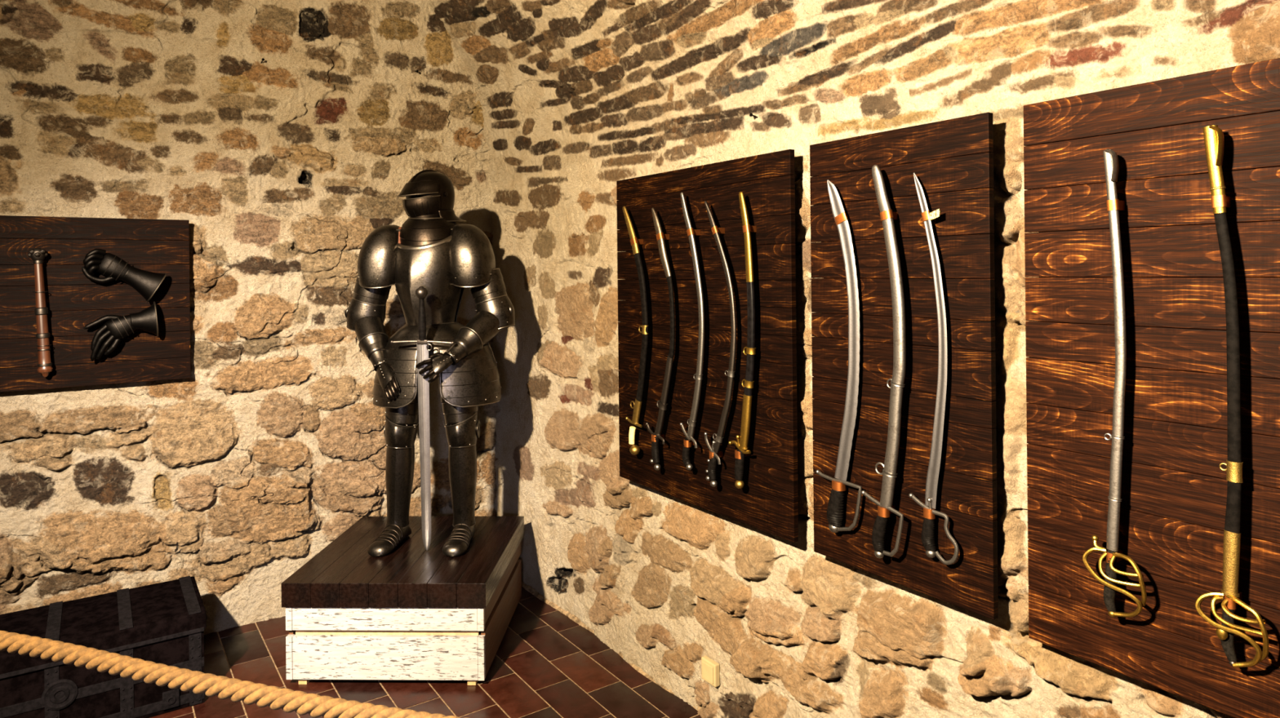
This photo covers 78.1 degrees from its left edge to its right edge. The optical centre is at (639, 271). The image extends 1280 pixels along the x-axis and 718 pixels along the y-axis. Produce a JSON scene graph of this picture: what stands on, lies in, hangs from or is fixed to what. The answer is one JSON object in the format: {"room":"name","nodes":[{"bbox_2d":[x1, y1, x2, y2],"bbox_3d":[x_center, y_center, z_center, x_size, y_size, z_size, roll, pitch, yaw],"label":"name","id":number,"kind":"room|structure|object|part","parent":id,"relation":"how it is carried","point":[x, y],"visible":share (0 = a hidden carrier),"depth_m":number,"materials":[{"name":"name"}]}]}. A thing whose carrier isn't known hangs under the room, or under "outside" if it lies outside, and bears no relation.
{"room":"historic interior","nodes":[
{"label":"historic interior","id":0,"kind":"room"},
{"bbox_2d":[0,0,500,635],"bbox_3d":[-2.066,0.032,3.613,3.110,3.318,0.167,-1,0,-35],"label":"wall","id":1,"kind":"structure","parent":0,"point":[232,476],"depth_m":3.70,"materials":[{"name":"beige stone"}]},
{"bbox_2d":[0,215,191,392],"bbox_3d":[-2.453,0.130,3.290,1.000,0.714,0.033,-1,0,-35],"label":"display board","id":2,"kind":"object","parent":1,"relation":"attached to","point":[141,356],"visible":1,"depth_m":3.34,"materials":[{"name":"black wood"}]},
{"bbox_2d":[26,248,53,377],"bbox_3d":[-2.453,0.169,3.226,0.065,0.529,0.078,-1,0,37],"label":"mace","id":3,"kind":"object","parent":2,"relation":"attached to","point":[37,255],"visible":1,"depth_m":3.21,"materials":[{"name":"red wood"}]},
{"bbox_2d":[83,302,158,361],"bbox_3d":[-2.216,0.256,3.374,0.268,0.245,0.093,-1,0,-35],"label":"gauntlet","id":4,"kind":"object","parent":2,"relation":"attached to","point":[117,327],"visible":1,"depth_m":3.35,"materials":[{"name":"metal"}]},
{"bbox_3d":[-2.214,0.241,3.370,0.122,0.109,0.046,-1,0,-35],"label":"hand plate","id":5,"kind":"part","parent":4,"relation":"part of","materials":[{"name":"metal"}]},
{"bbox_2d":[81,248,166,302],"bbox_3d":[-2.207,0.020,3.382,0.306,0.232,0.093,-1,0,-35],"label":"gauntlet","id":6,"kind":"object","parent":2,"relation":"attached to","point":[146,283],"visible":1,"depth_m":3.35,"materials":[{"name":"metal"}]},
{"bbox_3d":[-2.236,-0.018,3.357,0.136,0.120,0.046,-1,0,-35],"label":"hand plate","id":7,"kind":"part","parent":6,"relation":"part of","materials":[{"name":"metal"}]},
{"bbox_2d":[149,586,701,717],"bbox_3d":[-0.566,1.696,1.417,3.250,0.080,6.058,-1,0,-35],"label":"floor","id":8,"kind":"structure","parent":0,"point":[510,693],"depth_m":3.18,"materials":[{"name":"tile"}]},
{"bbox_2d":[0,575,206,717],"bbox_3d":[-2.289,1.494,2.884,1.223,0.358,0.453,-1,0,-35],"label":"chest","id":9,"kind":"object","parent":8,"relation":"on","point":[165,623],"visible":0.88,"depth_m":2.93,"materials":[{"name":"black wood"}]},
{"bbox_3d":[-2.049,1.496,2.785,0.104,0.104,0.009,-1,0,-35],"label":"lock plate","id":10,"kind":"part","parent":9,"relation":"part of","materials":[{"name":"metal"}]},
{"bbox_3d":[-2.298,1.353,2.884,1.211,0.068,0.444,-1,0,-35],"label":"lid","id":11,"kind":"part","parent":9,"relation":"part of","materials":[{"name":"black wood"}]},
{"bbox_2d":[281,516,524,685],"bbox_3d":[-1.006,1.450,3.564,0.821,0.419,0.860,-1,0,2],"label":"pedestal","id":12,"kind":"object","parent":8,"relation":"on","point":[411,611],"visible":0.94,"depth_m":3.15,"materials":[{"name":"brown wood"}]},
{"bbox_2d":[390,286,454,551],"bbox_3d":[-0.926,0.651,3.371,0.219,1.176,0.177,-1,0,38],"label":"longsword","id":13,"kind":"object","parent":12,"relation":"on","point":[422,344],"visible":1,"depth_m":3.41,"materials":[{"name":"metal"}]},
{"bbox_3d":[-0.938,0.772,3.430,0.050,0.933,0.134,-1,0,-13],"label":"blade","id":14,"kind":"part","parent":13,"relation":"part of","materials":[{"name":"metal"}]},
{"bbox_2d":[344,169,515,556],"bbox_3d":[-0.963,0.390,3.562,0.778,1.695,0.461,-1,0,0],"label":"suit","id":15,"kind":"object","parent":12,"relation":"on","point":[430,251],"visible":0.97,"depth_m":3.51,"materials":[{"name":"metal"}]},
{"bbox_3d":[-1.117,0.460,3.453,0.048,0.125,0.137,-1,0,-39],"label":"hand plate","id":16,"kind":"part","parent":15,"relation":"part of","materials":[{"name":"metal"}]},
{"bbox_3d":[-0.857,0.396,3.376,0.092,0.082,0.075,-1,0,-44],"label":"hand plate","id":17,"kind":"part","parent":15,"relation":"part of","materials":[{"name":"metal"}]},
{"bbox_2d":[426,0,1267,183],"bbox_3d":[-0.144,-1.263,1.677,2.084,1.523,5.508,-1,0,-35],"label":"ceiling","id":18,"kind":"structure","parent":0,"point":[557,84],"depth_m":2.85,"materials":[{"name":"beige stone"}]},
{"bbox_2d":[489,0,1279,717],"bbox_3d":[0.709,0.576,2.253,0.161,2.173,5.508,-1,0,-35],"label":"wall","id":19,"kind":"structure","parent":0,"point":[667,583],"depth_m":2.60,"materials":[{"name":"beige stone"}]},
{"bbox_2d":[521,581,702,711],"bbox_3d":[0.690,1.643,2.311,0.108,0.051,5.444,-1,0,-35],"label":"trim","id":20,"kind":"structure","parent":19,"relation":"attached to","point":[527,588],"depth_m":3.73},
{"bbox_2d":[616,149,798,542],"bbox_3d":[0.215,0.233,2.857,0.062,1.216,0.985,-1,0,-35],"label":"display board","id":21,"kind":"object","parent":19,"relation":"attached to","point":[767,502],"visible":0.98,"depth_m":2.73,"materials":[{"name":"red wood"}]},
{"bbox_2d":[622,206,648,455],"bbox_3d":[-0.009,0.229,3.072,0.060,0.974,0.162,-1,0,-35],"label":"sabre","id":22,"kind":"object","parent":21,"relation":"attached to","point":[634,450],"visible":1,"depth_m":3.04,"materials":[{"name":"gold metal"}]},
{"bbox_2d":[645,208,675,471],"bbox_3d":[0.085,0.253,2.943,0.054,0.984,0.179,-1,0,-35],"label":"sabre","id":23,"kind":"object","parent":21,"relation":"attached to","point":[656,436],"visible":1,"depth_m":2.91,"materials":[{"name":"black leather"}]},
{"bbox_2d":[680,192,704,470],"bbox_3d":[0.194,0.211,2.785,0.052,0.988,0.135,-1,0,-35],"label":"sabre","id":24,"kind":"object","parent":21,"relation":"attached to","point":[689,441],"visible":1,"depth_m":2.76,"materials":[{"name":"grey metal"}]},
{"bbox_2d":[703,200,736,487],"bbox_3d":[0.279,0.246,2.661,0.053,0.976,0.162,-1,0,-35],"label":"sabre","id":25,"kind":"object","parent":21,"relation":"attached to","point":[714,453],"visible":1,"depth_m":2.64,"materials":[{"name":"metal"}]},
{"bbox_2d":[728,191,756,488],"bbox_3d":[0.340,0.225,2.571,0.055,0.969,0.126,-1,0,-35],"label":"sabre","id":26,"kind":"object","parent":21,"relation":"attached to","point":[742,451],"visible":1,"depth_m":2.53,"materials":[{"name":"yellow metal"}]},
{"bbox_2d":[701,655,719,687],"bbox_3d":[0.255,1.457,2.872,0.028,0.080,0.080,-1,0,-35],"label":"wall switch","id":27,"kind":"object","parent":19,"relation":"attached to","point":[710,668],"visible":1,"depth_m":2.85,"materials":[{"name":"beige plastic"}]},
{"bbox_2d":[809,112,998,620],"bbox_3d":[0.705,0.230,2.148,0.062,1.221,0.576,-1,0,-35],"label":"display board","id":28,"kind":"object","parent":19,"relation":"attached to","point":[952,160],"visible":0.96,"depth_m":2.07,"materials":[{"name":"brown wood"}]},
{"bbox_2d":[815,180,862,533],"bbox_3d":[0.566,0.244,2.256,0.043,1.016,0.167,-1,0,-35],"label":"sabre","id":29,"kind":"object","parent":28,"relation":"attached to","point":[835,510],"visible":1,"depth_m":2.22,"materials":[{"name":"metal"}]},
{"bbox_3d":[0.578,0.168,2.237,0.007,0.865,0.112,-1,0,-35],"label":"blade","id":30,"kind":"part","parent":29,"relation":"part of","materials":[{"name":"metal"}]},
{"bbox_2d":[861,164,906,558],"bbox_3d":[0.658,0.242,2.112,0.054,1.056,0.143,-1,0,-35],"label":"sabre","id":31,"kind":"object","parent":28,"relation":"attached to","point":[885,508],"visible":1,"depth_m":2.07,"materials":[{"name":"metal"}]},
{"bbox_2d":[908,173,959,564],"bbox_3d":[0.745,0.239,2.003,0.036,0.989,0.142,-1,0,-35],"label":"sabre","id":32,"kind":"object","parent":28,"relation":"attached to","point":[930,513],"visible":1,"depth_m":1.99,"materials":[{"name":"metal"}]},
{"bbox_3d":[0.740,0.173,2.004,0.009,0.857,0.094,-1,0,-35],"label":"blade","id":33,"kind":"part","parent":32,"relation":"part of","materials":[{"name":"metal"}]},
{"bbox_2d":[1023,57,1279,717],"bbox_3d":[1.166,0.229,1.481,0.062,1.232,0.874,-1,0,-35],"label":"display board","id":34,"kind":"object","parent":19,"relation":"attached to","point":[1174,489],"visible":0.98,"depth_m":1.59,"materials":[{"name":"brown wood"}]},
{"bbox_2d":[1082,148,1146,617],"bbox_3d":[0.986,0.231,1.630,0.064,0.969,0.123,-1,0,-35],"label":"sabre","id":35,"kind":"object","parent":34,"relation":"attached to","point":[1113,555],"visible":1,"depth_m":1.62,"materials":[{"name":"metal"}]},
{"bbox_2d":[1195,124,1268,667],"bbox_3d":[1.101,0.228,1.463,0.064,1.006,0.114,-1,0,-35],"label":"sabre","id":36,"kind":"object","parent":34,"relation":"attached to","point":[1214,140],"visible":1,"depth_m":1.46,"materials":[{"name":"black leather"}]},
{"bbox_3d":[0.733,1.143,1.033,0.300,0.997,0.300,-1,0,-35],"label":"barrier post","id":37,"kind":"object","parent":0,"visible":0},
{"bbox_2d":[0,631,467,717],"bbox_3d":[-0.954,0.699,1.428,3.407,0.131,0.050,-1,0,13],"label":"rope","id":38,"kind":"object","parent":37,"relation":"attached to","point":[276,698],"visible":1,"depth_m":1.38,"materials":[{"name":"fabric"}]}
]}

